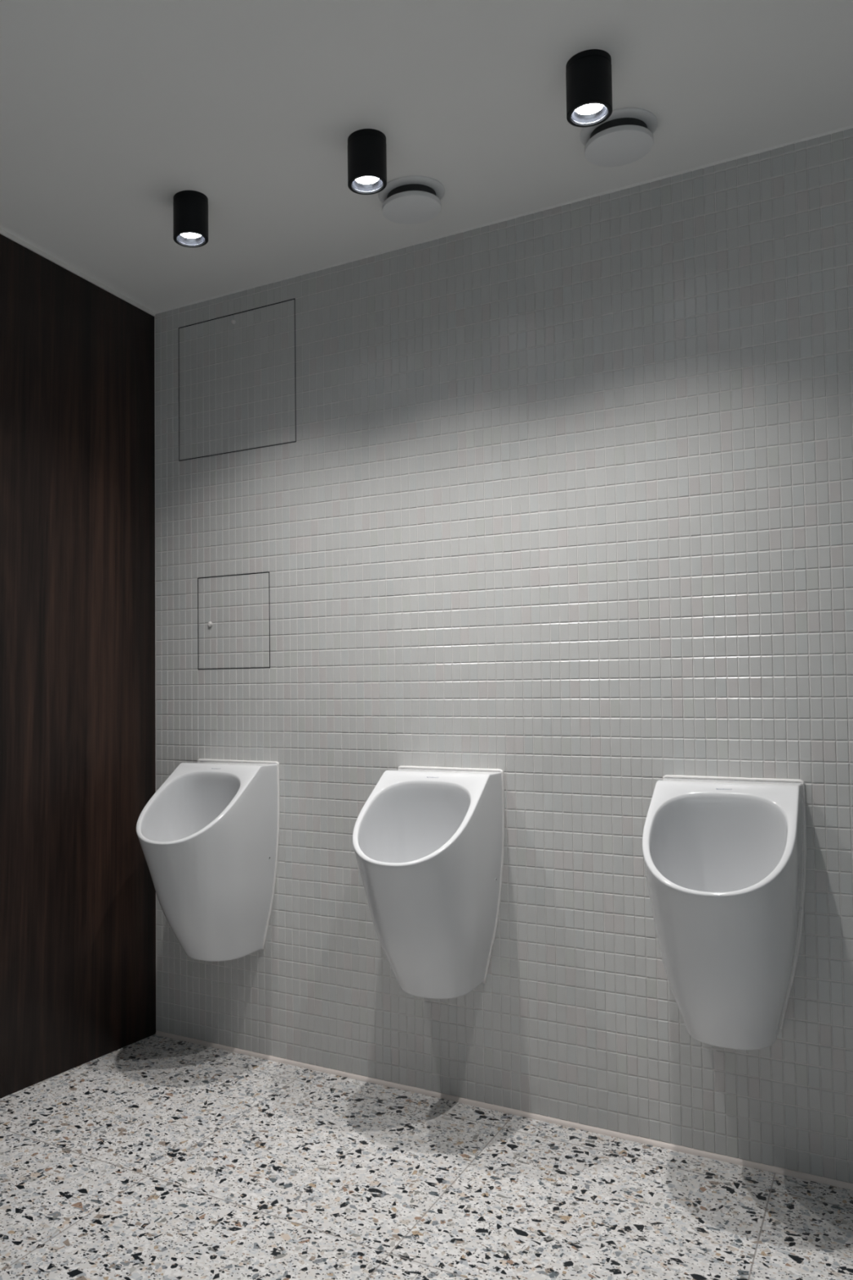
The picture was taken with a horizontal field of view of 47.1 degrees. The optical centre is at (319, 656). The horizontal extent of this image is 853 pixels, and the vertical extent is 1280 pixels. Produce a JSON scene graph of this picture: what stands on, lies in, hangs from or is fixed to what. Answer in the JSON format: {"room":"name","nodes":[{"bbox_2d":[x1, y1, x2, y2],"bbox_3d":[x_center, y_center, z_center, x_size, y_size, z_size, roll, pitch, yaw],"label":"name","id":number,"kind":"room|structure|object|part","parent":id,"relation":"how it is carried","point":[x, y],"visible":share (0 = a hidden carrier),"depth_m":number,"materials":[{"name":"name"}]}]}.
{"room":"public restroom","nodes":[
{"label":"public restroom","id":0,"kind":"room"},
{"bbox_2d":[0,234,155,1098],"bbox_3d":[-1.710,-0.015,1.405,0.141,2.425,4.403,-2,-2,31],"label":"wall","id":1,"kind":"structure","parent":0,"point":[77,892],"depth_m":2.95,"materials":[{"name":"brown wood"}]},
{"bbox_2d":[0,0,852,312],"bbox_3d":[0.045,-1.318,0.430,4.600,0.060,4.450,-2,-2,31],"label":"ceiling","id":2,"kind":"structure","parent":0,"point":[110,110],"depth_m":2.16,"materials":[{"name":"white paint"}]},
{"bbox_2d":[173,190,208,247],"bbox_3d":[-0.340,-1.151,2.555,0.092,0.109,0.092,-2,-2,31],"label":"ceiling spotlight","id":3,"kind":"object","parent":2,"relation":"attached to","point":[190,207],"visible":1,"depth_m":2.52,"materials":[{"name":"black metal"}]},
{"bbox_2d":[347,128,386,195],"bbox_3d":[0.111,-1.165,2.287,0.092,0.109,0.092,-2,-2,31],"label":"ceiling spotlight","id":4,"kind":"object","parent":2,"relation":"attached to","point":[366,148],"visible":1,"depth_m":2.25,"materials":[{"name":"black metal"}]},
{"bbox_2d":[377,175,444,224],"bbox_3d":[0.240,-1.187,2.535,0.173,0.047,0.173,-2,-2,31],"label":"ceiling vent","id":5,"kind":"object","parent":2,"relation":"in","point":[412,199],"visible":0.97,"depth_m":2.50,"materials":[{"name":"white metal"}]},
{"bbox_2d":[565,48,612,127],"bbox_3d":[0.559,-1.179,2.016,0.092,0.109,0.092,-2,-2,31],"label":"ceiling spotlight","id":6,"kind":"object","parent":2,"relation":"attached to","point":[588,77],"visible":1,"depth_m":1.98,"materials":[{"name":"black metal"}]},
{"bbox_2d":[579,107,657,167],"bbox_3d":[0.695,-1.202,2.257,0.173,0.047,0.173,-2,-2,31],"label":"ceiling vent","id":7,"kind":"object","parent":2,"relation":"in","point":[626,136],"visible":0.94,"depth_m":2.23,"materials":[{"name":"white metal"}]},
{"bbox_2d":[0,1034,852,1279],"bbox_3d":[0.066,1.173,0.337,4.600,0.060,4.450,-2,-2,31],"label":"floor","id":8,"kind":"structure","parent":0,"point":[154,1157],"depth_m":2.19,"materials":[{"name":"stone"}]},
{"bbox_2d":[154,128,852,1183],"bbox_3d":[1.197,-0.010,2.304,4.600,2.433,0.121,-2,-2,31],"label":"wall","id":9,"kind":"structure","parent":0,"point":[561,503],"depth_m":2.56,"materials":[{"name":"tile"}]},
{"bbox_2d":[136,759,279,961],"bbox_3d":[-0.360,0.617,2.910,0.320,0.585,0.397,-2,-2,31],"label":"urinal","id":10,"kind":"object","parent":9,"relation":"attached to","point":[208,837],"visible":1,"depth_m":2.88,"materials":[{"name":"white glazed ceramic"}]},
{"bbox_2d":[197,571,270,670],"bbox_3d":[-0.280,-0.111,3.113,0.285,0.303,0.014,-2,-2,31],"label":"access panel","id":11,"kind":"object","parent":9,"relation":"attached to","point":[233,611],"visible":1,"depth_m":3.11,"materials":[{"name":"tile"}]},
{"bbox_3d":[-0.359,-0.104,3.157,0.018,0.018,0.008,-2,-2,31],"label":"knob","id":12,"kind":"part","parent":11,"relation":"part of","materials":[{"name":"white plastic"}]},
{"bbox_2d":[178,297,296,461],"bbox_3d":[-0.276,-0.885,3.136,0.464,0.453,0.014,-2,-2,31],"label":"access panel","id":13,"kind":"object","parent":9,"relation":"attached to","point":[237,371],"visible":1,"depth_m":3.13,"materials":[{"name":"tile"}]},
{"bbox_3d":[-0.281,-1.084,3.142,0.016,0.016,0.008,-2,-2,31],"label":"knob","id":14,"kind":"part","parent":13,"relation":"part of","materials":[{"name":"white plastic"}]},
{"bbox_2d":[352,765,504,999],"bbox_3d":[0.266,0.598,2.539,0.320,0.585,0.397,-2,-2,31],"label":"urinal","id":15,"kind":"object","parent":9,"relation":"attached to","point":[428,842],"visible":1,"depth_m":2.50,"materials":[{"name":"white glazed ceramic"}]},
{"bbox_2d":[642,774,806,1049],"bbox_3d":[0.897,0.578,2.165,0.320,0.585,0.397,-2,-2,31],"label":"urinal","id":16,"kind":"object","parent":9,"relation":"attached to","point":[725,858],"visible":1,"depth_m":2.13,"materials":[{"name":"white glazed ceramic"}]},
{"bbox_3d":[-1.106,-0.136,-1.572,4.600,2.433,0.100,-2,-2,31],"label":"wall","id":17,"kind":"structure","parent":0,"visible":0},
{"bbox_2d":[0,228,155,316],"bbox_3d":[-1.662,-1.230,1.411,0.034,0.012,4.398,-2,-2,30],"label":"trim","id":18,"kind":"structure","parent":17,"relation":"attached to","point":[3,233],"depth_m":2.96,"materials":[{"name":"white"}]},
{"bbox_3d":[2.064,-0.135,-0.836,0.100,2.433,4.400,-2,-2,31],"label":"wall","id":19,"kind":"structure","parent":0,"visible":0},
{"bbox_2d":[155,1030,852,1190],"bbox_3d":[1.304,1.194,2.128,4.300,0.012,0.010,-2,-2,31],"label":"trim","id":20,"kind":"structure","parent":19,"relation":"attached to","point":[774,1169],"depth_m":2.56,"materials":[{"name":"beige"}]},
{"bbox_2d":[155,125,852,314],"bbox_3d":[1.284,-1.228,2.220,4.300,0.006,0.007,-2,-2,31],"label":"trim","id":21,"kind":"structure","parent":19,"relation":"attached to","point":[843,129],"depth_m":2.63,"materials":[{"name":"white"}]}
]}

